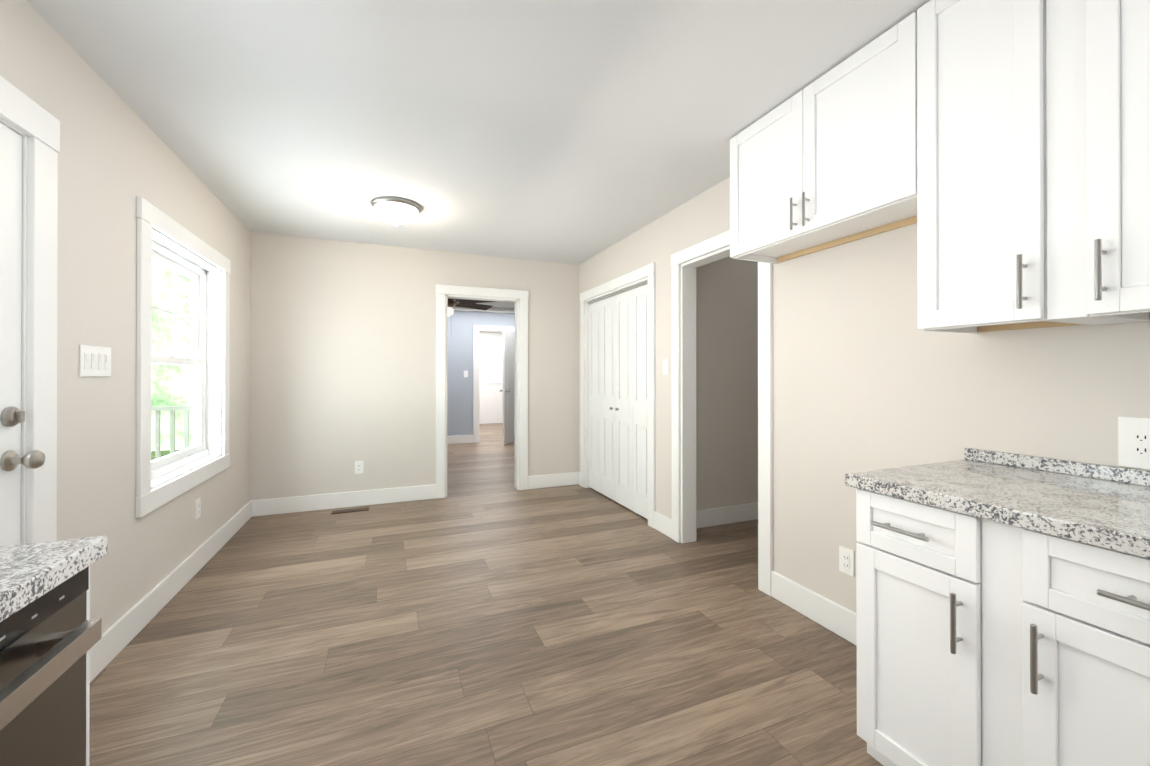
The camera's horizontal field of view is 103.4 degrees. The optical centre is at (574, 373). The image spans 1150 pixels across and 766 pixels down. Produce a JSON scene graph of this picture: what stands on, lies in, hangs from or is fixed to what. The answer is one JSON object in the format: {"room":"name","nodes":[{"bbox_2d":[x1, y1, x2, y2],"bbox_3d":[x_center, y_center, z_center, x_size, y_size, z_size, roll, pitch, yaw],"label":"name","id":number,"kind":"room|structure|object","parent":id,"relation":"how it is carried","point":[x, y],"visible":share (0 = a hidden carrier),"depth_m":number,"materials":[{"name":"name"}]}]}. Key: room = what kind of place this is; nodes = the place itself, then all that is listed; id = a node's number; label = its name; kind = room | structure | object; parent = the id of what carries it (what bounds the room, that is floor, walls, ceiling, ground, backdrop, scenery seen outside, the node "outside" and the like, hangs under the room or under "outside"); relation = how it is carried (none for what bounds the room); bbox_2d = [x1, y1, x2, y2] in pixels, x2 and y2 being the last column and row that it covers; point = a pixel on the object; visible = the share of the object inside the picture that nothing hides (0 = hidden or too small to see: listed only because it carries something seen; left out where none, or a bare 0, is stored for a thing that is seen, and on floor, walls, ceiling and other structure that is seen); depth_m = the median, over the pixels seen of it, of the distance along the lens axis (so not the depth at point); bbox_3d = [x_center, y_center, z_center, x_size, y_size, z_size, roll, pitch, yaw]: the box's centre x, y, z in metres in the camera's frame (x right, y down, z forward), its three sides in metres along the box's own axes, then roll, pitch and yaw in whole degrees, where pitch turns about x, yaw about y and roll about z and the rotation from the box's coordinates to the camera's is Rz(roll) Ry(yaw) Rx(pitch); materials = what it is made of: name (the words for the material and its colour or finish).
{"room":"kitchen","nodes":[
{"label":"kitchen","id":0,"kind":"room"},
{"bbox_2d":[0,0,250,633],"bbox_3d":[-2.894,0.004,3.935,0.160,2.460,13.640,0,0,-22],"label":"wall","id":1,"kind":"structure","parent":0,"point":[117,155],"depth_m":1.96,"materials":[{"name":"grey paint"}]},
{"bbox_2d":[0,75,59,543],"bbox_3d":[-1.655,0.161,1.138,0.023,2.130,1.035,0,0,-22],"label":"door frame","id":2,"kind":"structure","parent":1,"relation":"attached to","point":[36,123],"depth_m":1.54,"materials":[{"name":"white wood"}]},
{"bbox_2d":[79,345,110,376],"bbox_3d":[-1.946,-0.050,1.837,0.011,0.123,0.210,0,0,-22],"label":"light switch","id":3,"kind":"object","parent":1,"relation":"attached to","point":[94,361],"visible":1,"depth_m":1.83,"materials":[{"name":"white plastic"}]},
{"bbox_2d":[90,500,253,681],"bbox_3d":[-2.330,1.160,2.785,0.020,0.140,2.470,0,0,-22],"label":"baseboard","id":4,"kind":"structure","parent":1,"relation":"attached to","point":[121,633],"depth_m":2.32,"materials":[{"name":"white wood"}]},
{"bbox_2d":[151,240,207,479],"bbox_3d":[-2.431,-0.077,2.707,0.080,1.301,1.064,0,0,-22],"label":"double-hung window","id":5,"kind":"structure","parent":1,"relation":"in","point":[197,275],"depth_m":3.00,"materials":[{"name":"white plastic"}]},
{"bbox_2d":[135,196,230,517],"bbox_3d":[-2.314,-0.077,2.754,0.023,1.525,1.298,0,0,-22],"label":"window frame","id":6,"kind":"structure","parent":1,"relation":"attached to","point":[147,500],"depth_m":2.24,"materials":[{"name":"white wood"}]},
{"bbox_2d":[151,228,221,488],"bbox_3d":[-2.364,-0.078,2.734,0.086,1.325,1.088,0,0,-22],"label":"liner","id":7,"kind":"object","parent":1,"relation":"in","point":[213,429],"depth_m":3.22,"materials":[{"name":"white wood"}]},
{"bbox_2d":[195,498,200,519],"bbox_3d":[-2.359,0.846,2.844,0.009,0.118,0.072,0,0,-22],"label":"outlet","id":8,"kind":"object","parent":1,"relation":"attached to","point":[197,508],"visible":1,"depth_m":2.83,"materials":[{"name":"white plastic"}]},
{"bbox_2d":[250,232,578,499],"bbox_3d":[-0.421,0.007,4.966,5.200,2.460,0.120,0,0,-22],"label":"wall","id":9,"kind":"structure","parent":0,"point":[343,356],"depth_m":4.28,"materials":[{"name":"grey paint"}]},
{"bbox_2d":[254,484,435,515],"bbox_3d":[-2.075,1.164,4.214,1.510,0.140,0.016,0,0,-22],"label":"baseboard","id":10,"kind":"structure","parent":9,"relation":"attached to","point":[272,506],"depth_m":4.18,"materials":[{"name":"white wood"}]},
{"bbox_2d":[355,461,362,473],"bbox_3d":[-2.016,0.875,4.242,0.072,0.118,0.009,0,0,-22],"label":"outlet","id":11,"kind":"object","parent":9,"relation":"attached to","point":[358,467],"visible":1,"depth_m":4.24,"materials":[{"name":"white plastic"}]},
{"bbox_2d":[436,284,527,498],"bbox_3d":[-0.940,0.176,4.676,0.950,2.120,0.023,0,0,-22],"label":"door frame","id":12,"kind":"structure","parent":9,"relation":"attached to","point":[441,290],"depth_m":4.75,"materials":[{"name":"white wood"}]},
{"bbox_2d":[528,472,579,488],"bbox_3d":[-0.228,1.167,4.966,0.600,0.140,0.020,0,0,-22],"label":"baseboard","id":13,"kind":"structure","parent":9,"relation":"attached to","point":[572,478],"depth_m":4.96,"materials":[{"name":"white wood"}]},
{"bbox_2d":[26,0,929,307],"bbox_3d":[-0.432,-1.274,4.943,5.480,0.100,13.640,0,0,-22],"label":"ceiling","id":14,"kind":"structure","parent":0,"point":[578,132],"depth_m":2.03,"materials":[{"name":"white paint"}]},
{"bbox_2d":[371,196,421,225],"bbox_3d":[-1.301,-1.153,3.314,0.344,0.150,0.344,0,0,-22],"label":"flush-mount ceiling light","id":15,"kind":"object","parent":14,"relation":"attached to","point":[396,211],"visible":1,"depth_m":3.22,"materials":[{"name":"white glass"}]},
{"bbox_2d":[448,298,495,315],"bbox_3d":[-1.603,-0.832,5.588,1.286,0.780,1.286,0,0,-22],"label":"ceiling fan","id":16,"kind":"object","parent":14,"relation":"hanging from","point":[466,303],"visible":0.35,"depth_m":5.55,"materials":[{"name":"brown metal"}]},
{"bbox_2d":[447,310,514,435],"bbox_3d":[-1.776,0.016,8.290,5.200,2.460,0.120,0,0,-22],"label":"wall","id":17,"kind":"structure","parent":0,"point":[459,384],"depth_m":8.13,"materials":[{"name":"grey paint"}]},
{"bbox_2d":[447,435,472,443],"bbox_3d":[-2.996,1.174,7.716,2.510,0.140,0.016,0,0,-22],"label":"baseboard","id":18,"kind":"structure","parent":17,"relation":"attached to","point":[464,438],"depth_m":8.09,"materials":[{"name":"white wood"}]},
{"bbox_2d":[452,305,514,312],"bbox_3d":[-1.744,-1.169,8.214,5.200,0.090,0.050,0,0,-22],"label":"crown molding","id":19,"kind":"structure","parent":17,"relation":"attached to","point":[499,310],"depth_m":8.29,"materials":[{"name":"white"}]},
{"bbox_2d":[89,423,882,765],"bbox_3d":[-0.432,1.286,4.936,5.480,0.100,13.640,0,0,-22],"label":"floor","id":20,"kind":"structure","parent":0,"point":[483,613],"depth_m":2.02,"materials":[{"name":"wood"}]},
{"bbox_2d":[0,118,26,543],"bbox_3d":[-1.740,0.211,1.103,0.161,2.030,0.825,0,0,-22],"label":"liner","id":21,"kind":"object","parent":20,"relation":"on","point":[24,137],"depth_m":1.50,"materials":[{"name":"white wood"}]},
{"bbox_2d":[0,123,44,545],"bbox_3d":[-1.658,0.216,1.132,0.130,1.995,0.787,0,0,-22],"label":"exterior door","id":22,"kind":"structure","parent":21,"relation":"attached to","point":[12,418],"depth_m":1.45,"materials":[{"name":"painted metal"},{"name":"brushed nickel"}]},
{"bbox_2d":[0,566,101,765],"bbox_3d":[-1.032,0.787,0.478,0.620,0.863,0.600,0,0,-22],"label":"dishwasher","id":23,"kind":"object","parent":20,"relation":"on","point":[50,639],"visible":0.96,"depth_m":0.73,"materials":[{"name":"silver metal"}]},
{"bbox_2d":[86,566,89,765],"bbox_3d":[-0.738,0.784,-0.363,0.584,0.876,2.416,0,0,-22],"label":"base cabinet","id":24,"kind":"object","parent":20,"relation":"on","point":[87,686],"depth_m":0.86,"materials":[{"name":"white wood"}]},
{"bbox_2d":[0,536,107,621],"bbox_3d":[-0.726,0.327,-0.357,0.610,0.038,2.416,0,0,-22],"label":"countertop","id":25,"kind":"structure","parent":24,"relation":"on","point":[30,573],"depth_m":0.75,"materials":[{"name":"stone"}]},
{"bbox_2d":[331,507,368,513],"bbox_3d":[-2.017,1.231,4.084,0.300,0.006,0.100,0,0,-22],"label":"floor vent","id":26,"kind":"object","parent":20,"relation":"in","point":[350,510],"visible":1,"depth_m":4.08,"materials":[{"name":"brown metal"}]},
{"bbox_2d":[446,294,518,496],"bbox_3d":[-0.967,0.221,4.743,0.760,2.030,0.122,0,0,-22],"label":"liner","id":27,"kind":"object","parent":20,"relation":"on","point":[516,301],"depth_m":4.82,"materials":[{"name":"white wood"}]},
{"bbox_2d":[500,330,514,444],"bbox_3d":[-1.164,0.239,8.153,0.472,1.988,0.619,0,0,-22],"label":"room door","id":28,"kind":"structure","parent":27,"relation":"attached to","point":[508,390],"depth_m":7.99,"materials":[{"name":"white wood"}]},
{"bbox_2d":[585,277,647,487],"bbox_3d":[0.415,0.220,4.345,0.122,2.030,1.320,0,0,-22],"label":"liner","id":29,"kind":"object","parent":20,"relation":"on","point":[645,279],"depth_m":4.92,"materials":[{"name":"white wood"}]},
{"bbox_2d":[588,281,647,518],"bbox_3d":[0.386,0.223,4.333,0.064,1.994,1.278,0,0,-22],"label":"bifold closet doors","id":30,"kind":"structure","parent":29,"relation":"attached to","point":[618,396],"depth_m":4.25,"materials":[{"name":"white wood"}]},
{"bbox_2d":[681,246,729,543],"bbox_3d":[0.973,0.216,2.980,0.122,2.030,0.770,0,0,-22],"label":"door frame","id":31,"kind":"structure","parent":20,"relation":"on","point":[688,388],"depth_m":3.31,"materials":[{"name":"white wood"}]},
{"bbox_2d":[856,489,967,765],"bbox_3d":[1.235,0.788,1.344,0.624,0.876,0.397,0,0,-22],"label":"base cabinet","id":32,"kind":"object","parent":20,"relation":"on","point":[912,557],"depth_m":1.26,"materials":[{"name":"white wood"}]},
{"bbox_2d":[968,515,1149,765],"bbox_3d":[1.392,0.787,0.959,0.624,0.876,0.596,0,0,-22],"label":"base cabinet","id":33,"kind":"object","parent":20,"relation":"on","point":[982,642],"depth_m":0.99,"materials":[{"name":"white wood"}]},
{"bbox_2d":[845,448,1149,558],"bbox_3d":[1.433,0.309,0.836,0.643,0.080,1.534,0,0,-22],"label":"countertop","id":34,"kind":"structure","parent":33,"relation":"on","point":[1104,506],"depth_m":1.21,"materials":[{"name":"stone"}]},
{"bbox_2d":[479,332,502,381],"bbox_3d":[-2.966,0.024,11.206,5.200,2.460,0.120,0,0,-22],"label":"wall","id":35,"kind":"structure","parent":0,"point":[490,357],"depth_m":11.48,"materials":[{"name":"white paint"}]},
{"bbox_2d":[479,382,502,423],"bbox_3d":[-2.937,0.729,11.133,5.200,1.050,0.035,0,0,-22],"label":"wainscot panel","id":36,"kind":"object","parent":35,"relation":"attached to","point":[490,402],"visible":0.1,"depth_m":11.45,"materials":[{"name":"white wood"}]},
{"bbox_2d":[696,256,757,509],"bbox_3d":[1.703,0.004,3.996,2.000,2.460,0.120,0,0,-22],"label":"wall","id":37,"kind":"structure","parent":0,"point":[727,375],"depth_m":3.75,"materials":[{"name":"grey paint"}]},
{"bbox_2d":[697,502,757,527],"bbox_3d":[1.729,1.164,3.930,2.000,0.140,0.016,0,0,-22],"label":"baseboard","id":38,"kind":"structure","parent":37,"relation":"attached to","point":[743,512],"depth_m":3.73,"materials":[{"name":"white wood"}]},
{"bbox_2d":[579,177,1149,612],"bbox_3d":[1.383,-0.002,1.975,0.120,2.460,6.780,0,0,-22],"label":"wall","id":39,"kind":"structure","parent":0,"point":[868,375],"depth_m":2.02,"materials":[{"name":"grey paint"}]},
{"bbox_2d":[580,262,655,527],"bbox_3d":[0.349,0.175,4.319,0.023,2.120,1.510,0,0,-22],"label":"door frame","id":40,"kind":"structure","parent":39,"relation":"attached to","point":[649,271],"depth_m":3.69,"materials":[{"name":"white wood"}]},
{"bbox_2d":[654,511,671,537],"bbox_3d":[0.683,1.162,3.506,0.016,0.140,0.250,0,0,-22],"label":"baseboard","id":41,"kind":"structure","parent":39,"relation":"attached to","point":[662,523],"depth_m":3.49,"materials":[{"name":"white wood"}]},
{"bbox_2d":[663,359,668,373],"bbox_3d":[0.694,-0.053,3.487,0.012,0.118,0.072,0,0,-22],"label":"light switch","id":42,"kind":"object","parent":39,"relation":"attached to","point":[665,366],"visible":1,"depth_m":3.48,"materials":[{"name":"white plastic"}]},
{"bbox_2d":[671,230,772,595],"bbox_3d":[0.907,0.171,2.952,0.023,2.120,0.960,0,0,-22],"label":"door frame","id":43,"kind":"structure","parent":39,"relation":"attached to","point":[765,279],"depth_m":2.58,"materials":[{"name":"white wood"}]},
{"bbox_2d":[730,29,889,263],"bbox_3d":[1.127,-0.930,2.011,0.324,0.596,0.909,0,0,-22],"label":"upper cabinet","id":44,"kind":"object","parent":39,"relation":"attached to","point":[812,173],"depth_m":1.90,"materials":[{"name":"white wood"}]},
{"bbox_2d":[771,571,856,645],"bbox_3d":[1.265,1.158,2.081,0.016,0.140,0.930,0,0,-22],"label":"baseboard","id":45,"kind":"structure","parent":39,"relation":"attached to","point":[840,620],"depth_m":2.24,"materials":[{"name":"white wood"}]},
{"bbox_2d":[839,546,853,576],"bbox_3d":[1.258,0.869,2.106,0.009,0.118,0.072,0,0,-22],"label":"outlet","id":46,"kind":"object","parent":39,"relation":"attached to","point":[846,560],"visible":1,"depth_m":2.10,"materials":[{"name":"white plastic"}]},
{"bbox_2d":[890,0,1133,331],"bbox_3d":[1.361,-0.702,1.433,0.326,1.054,0.458,0,0,-22],"label":"upper cabinet","id":47,"kind":"object","parent":39,"relation":"attached to","point":[997,152],"depth_m":1.34,"materials":[{"name":"white wood"}]},
{"bbox_2d":[1090,0,1149,315],"bbox_3d":[1.530,-0.704,1.019,0.326,1.054,0.595,0,0,-22],"label":"upper cabinet","id":48,"kind":"object","parent":39,"relation":"attached to","point":[1119,29],"depth_m":1.10,"materials":[{"name":"white wood"}]},
{"bbox_2d":[1118,417,1149,469],"bbox_3d":[1.596,0.196,1.279,0.009,0.142,0.090,0,0,-22],"label":"outlet","id":49,"kind":"object","parent":39,"relation":"attached to","point":[1133,442],"visible":1,"depth_m":1.29,"materials":[{"name":"white plastic"}]},
{"label":"outside","id":50,"kind":"structure","parent":0,"visible":0},
{"bbox_2d":[151,449,182,460],"bbox_3d":[-21.030,1.823,-3.252,38.830,0.020,60.000,0,0,-22],"label":"ground","id":51,"kind":"structure","parent":50,"point":[164,452],"depth_m":10.54,"materials":[{"name":"green plant"}]},
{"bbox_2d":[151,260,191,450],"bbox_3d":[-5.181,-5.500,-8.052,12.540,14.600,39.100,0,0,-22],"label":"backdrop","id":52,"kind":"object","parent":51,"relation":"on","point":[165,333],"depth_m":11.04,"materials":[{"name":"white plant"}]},
{"bbox_3d":[-4.073,1.558,2.046,3.435,0.540,5.800,0,0,-22],"label":"deck floor","id":53,"kind":"structure","parent":51,"relation":"on","visible":0},
{"bbox_2d":[151,406,191,458],"bbox_3d":[-5.046,0.826,4.672,3.225,0.940,0.095,0,0,-22],"label":"deck railing","id":54,"kind":"object","parent":53,"relation":"on","point":[172,432],"depth_m":4.89,"materials":[{"name":"white wood"}]}
]}

